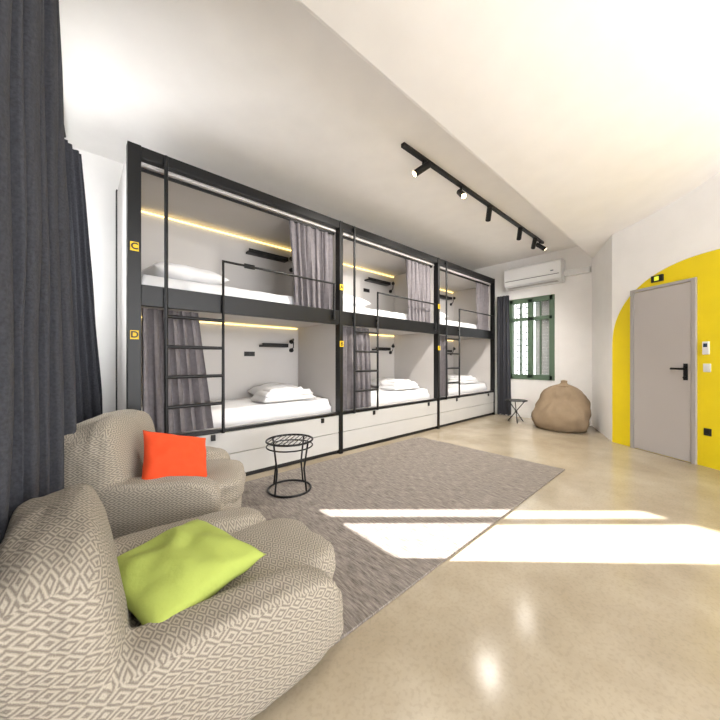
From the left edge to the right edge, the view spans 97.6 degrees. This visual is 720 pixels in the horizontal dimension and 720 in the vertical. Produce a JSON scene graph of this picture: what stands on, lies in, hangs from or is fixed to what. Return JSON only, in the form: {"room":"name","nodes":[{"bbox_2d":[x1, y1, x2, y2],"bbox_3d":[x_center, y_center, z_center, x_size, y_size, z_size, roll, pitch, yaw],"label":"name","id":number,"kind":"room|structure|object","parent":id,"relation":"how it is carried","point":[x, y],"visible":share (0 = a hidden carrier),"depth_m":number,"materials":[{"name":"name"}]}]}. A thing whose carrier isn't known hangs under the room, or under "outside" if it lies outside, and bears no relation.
{"room":"dormitory","nodes":[
{"label":"dormitory","id":0,"kind":"room"},
{"bbox_2d":[73,147,123,413],"bbox_3d":[-0.018,-0.450,5.662,8.450,3.220,0.200,0,0,-42],"label":"wall","id":1,"kind":"structure","parent":0,"point":[102,175],"depth_m":3.21,"materials":[{"name":"white paint"}]},
{"bbox_2d":[59,0,577,272],"bbox_3d":[2.698,-2.135,2.645,8.450,0.150,8.320,0,0,-42],"label":"ceiling","id":2,"kind":"structure","parent":0,"point":[260,95],"depth_m":2.71,"materials":[{"name":"white paint"}]},
{"bbox_2d":[401,142,546,250],"bbox_3d":[1.802,-1.959,4.238,3.750,0.202,0.181,0,0,-42],"label":"track light","id":3,"kind":"object","parent":2,"relation":"attached to","point":[426,163],"visible":1,"depth_m":3.72,"materials":[{"name":"black metal"}]},
{"bbox_3d":[-1.595,-2.020,1.525,0.194,0.023,3.401,0,0,-42],"label":"curtain rod","id":4,"kind":"object","parent":2,"relation":"attached to","visible":0},
{"bbox_2d":[0,0,76,543],"bbox_3d":[-1.306,-0.427,1.212,0.149,3.146,1.524,0,0,-33],"label":"window curtain","id":5,"kind":"object","parent":4,"relation":"hanging from","point":[38,382],"visible":0.79,"depth_m":1.28,"materials":[{"name":"grey fabric"}]},
{"bbox_2d":[64,139,102,423],"bbox_3d":[-2.390,-0.322,2.689,0.117,2.936,0.492,0,0,3],"label":"window curtain","id":6,"kind":"object","parent":4,"relation":"hanging from","point":[87,365],"visible":0.51,"depth_m":2.71,"materials":[{"name":"grey fabric"}]},
{"bbox_2d":[230,414,719,719],"bbox_3d":[2.698,1.210,2.645,8.450,0.100,8.320,0,0,-42],"label":"floor","id":7,"kind":"structure","parent":0,"point":[597,596],"depth_m":1.44,"materials":[{"name":"concrete"}]},
{"bbox_2d":[116,141,342,475],"bbox_3d":[-1.339,-0.280,3.551,2.167,2.880,1.030,0,0,-42],"label":"bunk bed","id":8,"kind":"object","parent":7,"relation":"on","point":[162,216],"visible":0.68,"depth_m":3.44,"materials":[{"name":"black metal"}]},
{"bbox_2d":[142,308,213,433],"bbox_3d":[-1.609,0.110,2.815,0.562,1.089,0.067,0,0,-42],"label":"curtain","id":9,"kind":"object","parent":8,"relation":"hanging from","point":[182,332],"visible":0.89,"depth_m":2.79,"materials":[{"name":"grey fabric"}]},
{"bbox_2d":[141,262,228,284],"bbox_3d":[-1.766,-0.843,3.187,0.460,0.197,0.700,0,0,39],"label":"pillow","id":10,"kind":"object","parent":8,"relation":"on","point":[175,271],"visible":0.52,"depth_m":3.01,"materials":[{"name":"white fabric"}]},
{"bbox_2d":[244,351,254,355],"bbox_3d":[-1.442,-0.080,4.115,0.140,0.060,0.013,0,0,-42],"label":"power outlet","id":11,"kind":"object","parent":8,"relation":"attached to","point":[245,353],"visible":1,"depth_m":4.11,"materials":[{"name":"black plastic"}]},
{"bbox_2d":[246,248,288,262],"bbox_3d":[-1.239,-1.400,4.233,0.560,0.050,0.109,0,0,-42],"label":"wall shelf","id":12,"kind":"object","parent":8,"relation":"attached to","point":[253,252],"visible":1,"depth_m":4.18,"materials":[{"name":"black metal"}]},
{"bbox_2d":[248,383,296,394],"bbox_3d":[-1.114,0.402,4.151,0.620,0.198,0.360,0,0,-45],"label":"pillow","id":13,"kind":"object","parent":8,"relation":"on","point":[255,389],"visible":0.4,"depth_m":4.03,"materials":[{"name":"white fabric"}]},
{"bbox_2d":[259,343,288,347],"bbox_3d":[-1.172,-0.200,4.293,0.380,0.050,0.109,0,0,-42],"label":"wall shelf","id":14,"kind":"object","parent":8,"relation":"attached to","point":[263,344],"visible":1,"depth_m":4.24,"materials":[{"name":"black metal"}]},
{"bbox_2d":[250,386,314,402],"bbox_3d":[-0.920,0.394,3.787,0.660,0.150,0.380,0,0,-42],"label":"pillow","id":15,"kind":"object","parent":8,"relation":"on","point":[289,393],"visible":1,"depth_m":3.64,"materials":[{"name":"white fabric"}]},
{"bbox_2d":[289,338,293,351],"bbox_3d":[-0.964,-0.207,4.447,0.072,0.194,0.200,0,0,-13],"label":"reading lamp","id":16,"kind":"object","parent":8,"relation":"attached to","point":[291,341],"visible":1,"depth_m":4.45,"materials":[{"name":"black metal"}]},
{"bbox_2d":[289,221,332,309],"bbox_3d":[-0.571,-1.087,3.751,0.600,0.966,0.069,0,0,-41],"label":"curtain","id":17,"kind":"object","parent":8,"relation":"hanging from","point":[311,249],"visible":0.93,"depth_m":3.74,"materials":[{"name":"grey fabric"}]},
{"bbox_2d":[340,222,439,451],"bbox_3d":[0.225,-0.280,4.959,2.151,2.880,1.030,0,0,-42],"label":"bunk bed","id":18,"kind":"object","parent":7,"relation":"on","point":[415,356],"visible":0.63,"depth_m":5.06,"materials":[{"name":"white wood"}]},
{"bbox_2d":[343,326,370,409],"bbox_3d":[-0.046,0.110,4.220,0.571,1.089,0.066,0,0,-42],"label":"curtain","id":19,"kind":"object","parent":18,"relation":"hanging from","point":[363,362],"visible":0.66,"depth_m":4.21,"materials":[{"name":"grey fabric"}]},
{"bbox_2d":[343,294,370,306],"bbox_3d":[-0.220,-0.844,4.579,0.440,0.197,0.660,0,0,42],"label":"pillow","id":20,"kind":"object","parent":18,"relation":"on","point":[347,299],"visible":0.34,"depth_m":4.45,"materials":[{"name":"white fabric"}]},
{"bbox_2d":[364,277,390,285],"bbox_3d":[0.320,-1.400,5.636,0.560,0.050,0.109,0,0,-42],"label":"wall shelf","id":21,"kind":"object","parent":18,"relation":"attached to","point":[372,280],"visible":1,"depth_m":5.59,"materials":[{"name":"black metal"}]},
{"bbox_2d":[372,347,390,350],"bbox_3d":[0.387,-0.200,5.696,0.380,0.050,0.109,0,0,-42],"label":"wall shelf","id":22,"kind":"object","parent":18,"relation":"attached to","point":[380,348],"visible":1,"depth_m":5.65,"materials":[{"name":"black metal"}]},
{"bbox_2d":[371,377,393,386],"bbox_3d":[0.447,0.403,5.556,0.550,0.196,0.360,0,0,-45],"label":"pillow","id":23,"kind":"object","parent":18,"relation":"on","point":[381,380],"visible":0.44,"depth_m":5.41,"materials":[{"name":"white fabric"}]},
{"bbox_2d":[379,379,418,389],"bbox_3d":[0.640,0.392,5.192,0.600,0.155,0.380,0,0,-42],"label":"pillow","id":24,"kind":"object","parent":18,"relation":"on","point":[395,384],"visible":1,"depth_m":5.05,"materials":[{"name":"white fabric"}]},
{"bbox_2d":[405,259,430,322],"bbox_3d":[0.961,-1.087,5.125,0.681,0.966,0.072,0,0,-42],"label":"curtain","id":25,"kind":"object","parent":18,"relation":"hanging from","point":[417,275],"visible":0.97,"depth_m":5.12,"materials":[{"name":"grey fabric"}]},
{"bbox_2d":[241,436,564,645],"bbox_3d":[0.328,1.153,2.953,3.200,0.011,1.910,0,0,-42],"label":"rug","id":26,"kind":"object","parent":7,"relation":"on","point":[390,515],"visible":0.56,"depth_m":2.48,"materials":[{"name":"grey carpet"}]},
{"bbox_2d":[64,409,245,538],"bbox_3d":[-1.319,0.746,2.165,1.003,0.802,0.905,0,0,-18],"label":"armchair","id":27,"kind":"object","parent":26,"relation":"on","point":[105,452],"visible":0.7,"depth_m":1.78,"materials":[{"name":"beige fabric"}]},
{"bbox_2d":[141,430,206,479],"bbox_3d":[-1.191,0.660,2.048,0.270,0.429,0.491,0,0,39],"label":"throw pillow","id":28,"kind":"object","parent":27,"relation":"on","point":[165,454],"visible":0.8,"depth_m":1.99,"materials":[{"name":"orange fabric"}]},
{"bbox_2d":[0,484,343,719],"bbox_3d":[-0.633,0.807,1.257,1.112,0.680,0.883,0,0,-42],"label":"armchair","id":29,"kind":"object","parent":26,"relation":"on","point":[72,647],"visible":0.83,"depth_m":0.88,"materials":[{"name":"beige fabric"}]},
{"bbox_2d":[117,519,265,624],"bbox_3d":[-0.677,0.774,1.193,0.461,0.172,0.419,0,0,31],"label":"throw pillow","id":30,"kind":"object","parent":29,"relation":"on","point":[185,565],"visible":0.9,"depth_m":1.11,"materials":[{"name":"fabric"}]},
{"bbox_2d":[265,434,312,497],"bbox_3d":[-0.625,0.924,2.801,0.418,0.445,0.418,0,0,-42],"label":"wire side table","id":31,"kind":"object","parent":26,"relation":"on","point":[307,442],"visible":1,"depth_m":2.72,"materials":[{"name":"black metal"}]},
{"bbox_2d":[404,259,494,426],"bbox_3d":[1.762,-0.280,6.343,2.093,2.880,1.030,0,0,-42],"label":"bunk bed","id":32,"kind":"object","parent":7,"relation":"on","point":[474,354],"visible":0.48,"depth_m":6.59,"materials":[{"name":"white wood"}]},
{"bbox_2d":[440,335,447,396],"bbox_3d":[1.452,0.110,5.568,0.411,1.089,0.070,0,0,-42],"label":"curtain","id":33,"kind":"object","parent":32,"relation":"hanging from","point":[442,338],"visible":0.51,"depth_m":5.59,"materials":[{"name":"grey fabric"}]},
{"bbox_2d":[440,312,448,318],"bbox_3d":[1.340,-0.840,5.984,0.440,0.198,0.620,0,0,42],"label":"pillow","id":34,"kind":"object","parent":32,"relation":"on","point":[442,315],"visible":0.03,"depth_m":5.94,"materials":[{"name":"white fabric"}]},
{"bbox_2d":[440,294,451,299],"bbox_3d":[1.854,-1.400,7.018,0.560,0.050,0.109,0,0,-42],"label":"wall shelf","id":35,"kind":"object","parent":32,"relation":"attached to","point":[441,296],"visible":0.56,"depth_m":7.04,"materials":[{"name":"black metal"}]},
{"bbox_2d":[448,374,458,380],"bbox_3d":[1.970,0.399,6.928,0.550,0.193,0.360,0,0,-45],"label":"pillow","id":36,"kind":"object","parent":32,"relation":"on","point":[450,376],"visible":0.29,"depth_m":6.75,"materials":[{"name":"white fabric"}]},
{"bbox_2d":[448,375,478,383],"bbox_3d":[2.149,0.393,6.550,0.580,0.152,0.380,0,0,-42],"label":"pillow","id":37,"kind":"object","parent":32,"relation":"on","point":[464,379],"visible":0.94,"depth_m":6.41,"materials":[{"name":"white fabric"}]},
{"bbox_2d":[476,283,488,330],"bbox_3d":[2.559,-1.087,6.567,0.500,0.966,0.070,0,0,-42],"label":"curtain","id":38,"kind":"object","parent":32,"relation":"hanging from","point":[482,293],"visible":0.95,"depth_m":6.54,"materials":[{"name":"grey fabric"}]},
{"bbox_2d":[497,295,510,414],"bbox_3d":[3.011,-0.097,6.591,0.080,2.486,0.280,0,0,-42],"label":"window curtain","id":39,"kind":"object","parent":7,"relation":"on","point":[503,319],"visible":0.99,"depth_m":6.58,"materials":[{"name":"grey fabric"}]},
{"bbox_2d":[505,399,527,422],"bbox_3d":[2.914,0.951,5.880,0.380,0.412,0.380,0,0,-42],"label":"round side table","id":40,"kind":"object","parent":7,"relation":"on","point":[509,400],"visible":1,"depth_m":5.86,"materials":[{"name":"black metal"}]},
{"bbox_2d":[531,380,591,432],"bbox_3d":[3.373,0.750,5.326,0.797,0.820,0.875,0,0,-42],"label":"beanbag","id":41,"kind":"object","parent":7,"relation":"on","point":[562,407],"visible":1,"depth_m":5.09,"materials":[{"name":"beige fabric"}]},
{"bbox_2d":[460,262,509,413],"bbox_3d":[2.794,-0.450,7.172,0.250,3.220,1.320,0,0,-42],"label":"pier","id":42,"kind":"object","parent":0,"point":[496,272],"visible":0.21,"depth_m":6.81,"materials":[{"name":"white paint"}]},
{"bbox_2d":[509,300,513,377],"bbox_3d":[3.164,-0.430,6.596,0.070,1.640,0.090,0,0,-42],"label":"window frame","id":43,"kind":"structure","parent":42,"relation":"attached to","point":[511,307],"depth_m":6.57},
{"bbox_2d":[510,252,552,299],"bbox_3d":[3.503,-1.640,6.384,0.250,0.840,0.800,0,0,-42],"label":"wall","id":44,"kind":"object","parent":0,"point":[548,289],"visible":0.43,"depth_m":6.27,"materials":[{"name":"white paint"}]},
{"bbox_2d":[510,294,551,304],"bbox_3d":[3.421,-1.200,6.310,0.070,0.100,0.800,0,0,-42],"label":"rail","id":45,"kind":"object","parent":44,"relation":"attached to","point":[545,297],"visible":0.79,"depth_m":6.27,"materials":[{"name":"green wood"}]},
{"bbox_2d":[504,258,590,290],"bbox_3d":[3.510,-1.645,6.000,0.253,0.428,1.420,0,0,-42],"label":"air conditioner","id":46,"kind":"object","parent":44,"relation":"attached to","point":[550,272],"visible":1,"depth_m":5.97,"materials":[{"name":"white plastic"}]},
{"bbox_2d":[511,379,552,413],"bbox_3d":[3.503,0.760,6.384,0.250,0.800,0.800,0,0,-42],"label":"wall","id":47,"kind":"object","parent":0,"point":[526,389],"visible":0.36,"depth_m":6.34,"materials":[{"name":"white paint"}]},
{"bbox_2d":[514,305,514,373],"bbox_3d":[3.275,-0.430,6.690,0.018,1.580,0.017,0,0,-42],"label":"bar","id":48,"kind":"object","parent":47,"relation":"on","point":[514,305],"visible":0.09,"depth_m":6.68,"materials":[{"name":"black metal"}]},
{"bbox_2d":[517,305,517,373],"bbox_3d":[3.315,-0.430,6.645,0.018,1.580,0.017,0,0,-42],"label":"bar","id":49,"kind":"object","parent":47,"relation":"on","point":[517,305],"visible":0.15,"depth_m":6.64,"materials":[{"name":"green metal"}]},
{"bbox_2d":[523,304,523,373],"bbox_3d":[3.395,-0.430,6.556,0.018,1.580,0.017,0,0,-42],"label":"bar","id":50,"kind":"object","parent":47,"relation":"on","point":[523,304],"visible":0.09,"depth_m":6.55,"materials":[{"name":"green metal"}]},
{"bbox_2d":[526,303,526,373],"bbox_3d":[3.436,-0.430,6.511,0.018,1.580,0.017,0,0,-42],"label":"bar","id":51,"kind":"object","parent":47,"relation":"on","point":[526,303],"visible":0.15,"depth_m":6.50,"materials":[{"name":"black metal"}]},
{"bbox_2d":[528,299,533,377],"bbox_3d":[3.421,-0.430,6.310,0.070,1.580,0.100,0,0,-42],"label":"mullion","id":52,"kind":"object","parent":47,"relation":"on","point":[530,302],"visible":0.89,"depth_m":6.28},
{"bbox_2d":[511,374,550,379],"bbox_3d":[3.421,0.340,6.310,0.070,0.100,0.800,0,0,-42],"label":"rail","id":53,"kind":"object","parent":47,"relation":"attached to","point":[514,376],"visible":0.7,"depth_m":6.28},
{"bbox_2d":[520,304,522,373],"bbox_3d":[3.305,-0.430,6.447,0.060,1.580,0.020,0,0,-42],"label":"muntin","id":54,"kind":"object","parent":53,"relation":"attached to","point":[521,305],"visible":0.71,"depth_m":6.43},
{"bbox_2d":[540,301,541,374],"bbox_3d":[3.546,-0.430,6.180,0.060,1.580,0.020,0,0,-42],"label":"muntin","id":55,"kind":"object","parent":53,"relation":"attached to","point":[540,301],"visible":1,"depth_m":6.17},
{"bbox_2d":[553,246,591,425],"bbox_3d":[4.005,-0.450,5.827,0.250,3.220,0.700,0,0,-42],"label":"wall","id":56,"kind":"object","parent":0,"point":[573,297],"visible":0.43,"depth_m":5.73,"materials":[{"name":"white paint"}]},
{"bbox_2d":[535,301,548,373],"bbox_3d":[3.696,-0.430,6.275,0.010,1.580,0.380,0,0,-42],"label":"window","id":57,"kind":"structure","parent":56,"relation":"attached to","point":[543,301],"depth_m":6.30,"materials":[{"name":"white glass"}]},
{"bbox_2d":[535,364,548,366],"bbox_3d":[3.651,0.110,6.234,0.030,0.050,0.340,0,0,-42],"label":"louvres","id":58,"kind":"object","parent":56,"relation":"attached to","point":[536,365],"visible":0.64,"depth_m":6.24,"materials":[{"name":"grey"}]},
{"bbox_2d":[535,361,548,363],"bbox_3d":[3.651,0.045,6.234,0.030,0.050,0.340,0,0,-42],"label":"louvres","id":59,"kind":"object","parent":56,"relation":"attached to","point":[543,362],"visible":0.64,"depth_m":6.23,"materials":[{"name":"grey"}]},
{"bbox_2d":[535,354,548,356],"bbox_3d":[3.651,-0.085,6.234,0.030,0.050,0.340,0,0,-42],"label":"louvres","id":60,"kind":"object","parent":56,"relation":"attached to","point":[543,355],"visible":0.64,"depth_m":6.23,"materials":[{"name":"grey"}]},
{"bbox_2d":[535,351,548,353],"bbox_3d":[3.651,-0.150,6.234,0.030,0.050,0.340,0,0,-42],"label":"louvres","id":61,"kind":"object","parent":56,"relation":"attached to","point":[536,352],"visible":0.64,"depth_m":6.24,"materials":[{"name":"grey"}]},
{"bbox_2d":[535,341,548,343],"bbox_3d":[3.651,-0.345,6.234,0.030,0.050,0.340,0,0,-42],"label":"louvres","id":62,"kind":"object","parent":56,"relation":"attached to","point":[543,342],"visible":0.64,"depth_m":6.23,"materials":[{"name":"grey"}]},
{"bbox_2d":[535,338,548,340],"bbox_3d":[3.651,-0.410,6.234,0.030,0.050,0.340,0,0,-42],"label":"louvres","id":63,"kind":"object","parent":56,"relation":"attached to","point":[536,339],"visible":0.64,"depth_m":6.25,"materials":[{"name":"grey"}]},
{"bbox_2d":[535,334,548,337],"bbox_3d":[3.651,-0.475,6.234,0.030,0.050,0.340,0,0,-42],"label":"louvres","id":64,"kind":"object","parent":56,"relation":"attached to","point":[536,336],"visible":0.64,"depth_m":6.27,"materials":[{"name":"grey"}]},
{"bbox_2d":[535,331,548,334],"bbox_3d":[3.651,-0.540,6.234,0.030,0.050,0.340,0,0,-42],"label":"louvres","id":65,"kind":"object","parent":56,"relation":"attached to","point":[543,332],"visible":0.64,"depth_m":6.23,"materials":[{"name":"grey"}]},
{"bbox_2d":[535,328,548,330],"bbox_3d":[3.651,-0.605,6.234,0.030,0.050,0.340,0,0,-42],"label":"louvres","id":66,"kind":"object","parent":56,"relation":"attached to","point":[543,329],"visible":0.64,"depth_m":6.23,"materials":[{"name":"grey"}]},
{"bbox_2d":[535,325,548,327],"bbox_3d":[3.651,-0.670,6.234,0.030,0.050,0.340,0,0,-42],"label":"louvres","id":67,"kind":"object","parent":56,"relation":"attached to","point":[536,326],"visible":0.64,"depth_m":6.25,"materials":[{"name":"grey"}]},
{"bbox_2d":[535,321,548,324],"bbox_3d":[3.651,-0.735,6.234,0.030,0.050,0.340,0,0,-42],"label":"louvres","id":68,"kind":"object","parent":56,"relation":"attached to","point":[545,322],"visible":0.64,"depth_m":6.25,"materials":[{"name":"grey"}]},
{"bbox_2d":[535,311,548,314],"bbox_3d":[3.651,-0.930,6.234,0.030,0.050,0.340,0,0,-42],"label":"louvres","id":69,"kind":"object","parent":56,"relation":"attached to","point":[546,312],"visible":0.64,"depth_m":6.25,"materials":[{"name":"grey"}]},
{"bbox_2d":[535,308,548,311],"bbox_3d":[3.651,-0.995,6.234,0.030,0.050,0.340,0,0,-42],"label":"louvres","id":70,"kind":"object","parent":56,"relation":"attached to","point":[543,309],"visible":0.64,"depth_m":6.23,"materials":[{"name":"grey"}]},
{"bbox_2d":[535,305,548,308],"bbox_3d":[3.651,-1.060,6.234,0.030,0.050,0.340,0,0,-42],"label":"louvres","id":71,"kind":"object","parent":56,"relation":"attached to","point":[543,306],"visible":0.64,"depth_m":6.24,"materials":[{"name":"grey"}]},
{"bbox_2d":[535,301,548,305],"bbox_3d":[3.651,-1.125,6.234,0.030,0.050,0.340,0,0,-42],"label":"louvres","id":72,"kind":"object","parent":56,"relation":"attached to","point":[547,302],"visible":0.64,"depth_m":6.24,"materials":[{"name":"grey"}]},
{"bbox_2d":[549,294,554,380],"bbox_3d":[3.679,-0.430,6.024,0.070,1.640,0.090,0,0,-42],"label":"window frame","id":73,"kind":"structure","parent":56,"relation":"attached to","point":[551,300],"depth_m":5.99,"materials":[{"name":"green wood"}]},
{"bbox_2d":[510,315,549,321],"bbox_3d":[3.421,-0.825,6.310,0.070,0.070,0.800,0,0,-42],"label":"transom","id":74,"kind":"object","parent":73,"relation":"attached to","point":[545,316],"visible":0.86,"depth_m":6.28,"materials":[{"name":"green wood"}]},
{"bbox_2d":[592,236,611,440],"bbox_3d":[3.902,-0.450,4.981,0.150,3.220,1.186,0,0,25],"label":"wall","id":75,"kind":"structure","parent":0,"point":[602,261],"depth_m":4.93,"materials":[{"name":"white paint"}]},
{"bbox_2d":[295,0,719,257],"bbox_3d":[2.029,-1.925,2.641,7.150,0.310,1.570,0,0,-42],"label":"ceiling","id":76,"kind":"structure","parent":75,"relation":"attached to","point":[601,115],"depth_m":2.10,"materials":[{"name":"white paint"}]},
{"bbox_2d":[502,412,590,425],"bbox_3d":[3.513,1.125,6.177,0.012,0.070,1.680,0,0,-42],"label":"baseboard","id":77,"kind":"structure","parent":75,"relation":"attached to","point":[520,414],"depth_m":6.40,"materials":[{"name":"white paint"}]},
{"bbox_2d":[612,172,719,339],"bbox_3d":[4.083,-0.450,2.289,0.200,3.220,4.480,0,0,-10],"label":"wall","id":78,"kind":"structure","parent":0,"point":[689,226],"depth_m":3.83,"materials":[{"name":"white paint"}]},
{"bbox_2d":[630,290,633,447],"bbox_3d":[3.611,0.120,4.175,0.028,2.080,0.040,0,0,-10],"label":"frame","id":79,"kind":"object","parent":78,"relation":"attached to","point":[631,292],"visible":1,"depth_m":4.17,"materials":[{"name":"grey metal"}]},
{"bbox_2d":[633,278,690,369],"bbox_3d":[3.647,-0.404,3.841,0.078,1.032,0.630,0,0,-10],"label":"door frame","id":80,"kind":"structure","parent":78,"relation":"in","point":[689,279],"depth_m":3.80,"materials":[{"name":"grey painted metal"}]},
{"bbox_2d":[634,282,690,461],"bbox_3d":[3.675,0.136,3.846,0.020,2.032,0.620,0,0,-10],"label":"leaf","id":81,"kind":"object","parent":80,"relation":"attached to","point":[662,316],"visible":1,"depth_m":3.82,"materials":[{"name":"grey wood"}]},
{"bbox_2d":[683,363,687,379],"bbox_3d":[3.708,0.135,3.588,0.008,0.190,0.040,0,0,-10],"label":"lock plate","id":82,"kind":"object","parent":81,"relation":"attached to","point":[685,372],"visible":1,"depth_m":3.58,"materials":[{"name":"black metal"}]},
{"bbox_2d":[612,249,719,469],"bbox_3d":[3.854,-0.005,2.953,0.011,2.330,3.068,0,0,-10],"label":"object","id":83,"kind":"object","parent":78,"relation":"attached to","point":[704,266],"visible":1,"depth_m":3.47,"materials":[{"name":"paint"}]},
{"bbox_2d":[651,274,663,282],"bbox_3d":[3.665,-1.005,3.885,0.025,0.080,0.130,0,0,-10],"label":"exit sign","id":84,"kind":"object","parent":83,"relation":"attached to","point":[657,278],"visible":1,"depth_m":3.87,"materials":[{"name":"black"}]},
{"bbox_2d":[702,341,709,354],"bbox_3d":[3.752,-0.130,3.416,0.024,0.140,0.055,0,0,-10],"label":"intercom","id":85,"kind":"object","parent":83,"relation":"attached to","point":[705,345],"visible":1,"depth_m":3.40,"materials":[{"name":"white plastic"}]},
{"bbox_2d":[703,364,710,371],"bbox_3d":[3.757,0.085,3.412,0.015,0.090,0.065,0,0,-10],"label":"light switch","id":86,"kind":"object","parent":83,"relation":"attached to","point":[706,367],"visible":1,"depth_m":3.41,"materials":[{"name":"white plastic"}]},
{"bbox_2d":[691,277,696,463],"bbox_3d":[3.731,0.120,3.516,0.028,2.080,0.040,0,0,-10],"label":"frame","id":87,"kind":"object","parent":78,"relation":"attached to","point":[693,280],"visible":1,"depth_m":3.50,"materials":[{"name":"grey"}]},
{"bbox_2d":[704,428,711,435],"bbox_3d":[3.759,0.780,3.407,0.013,0.080,0.065,0,0,-10],"label":"wall socket","id":88,"kind":"object","parent":78,"relation":"attached to","point":[708,432],"visible":1,"depth_m":3.40,"materials":[{"name":"black plastic"}]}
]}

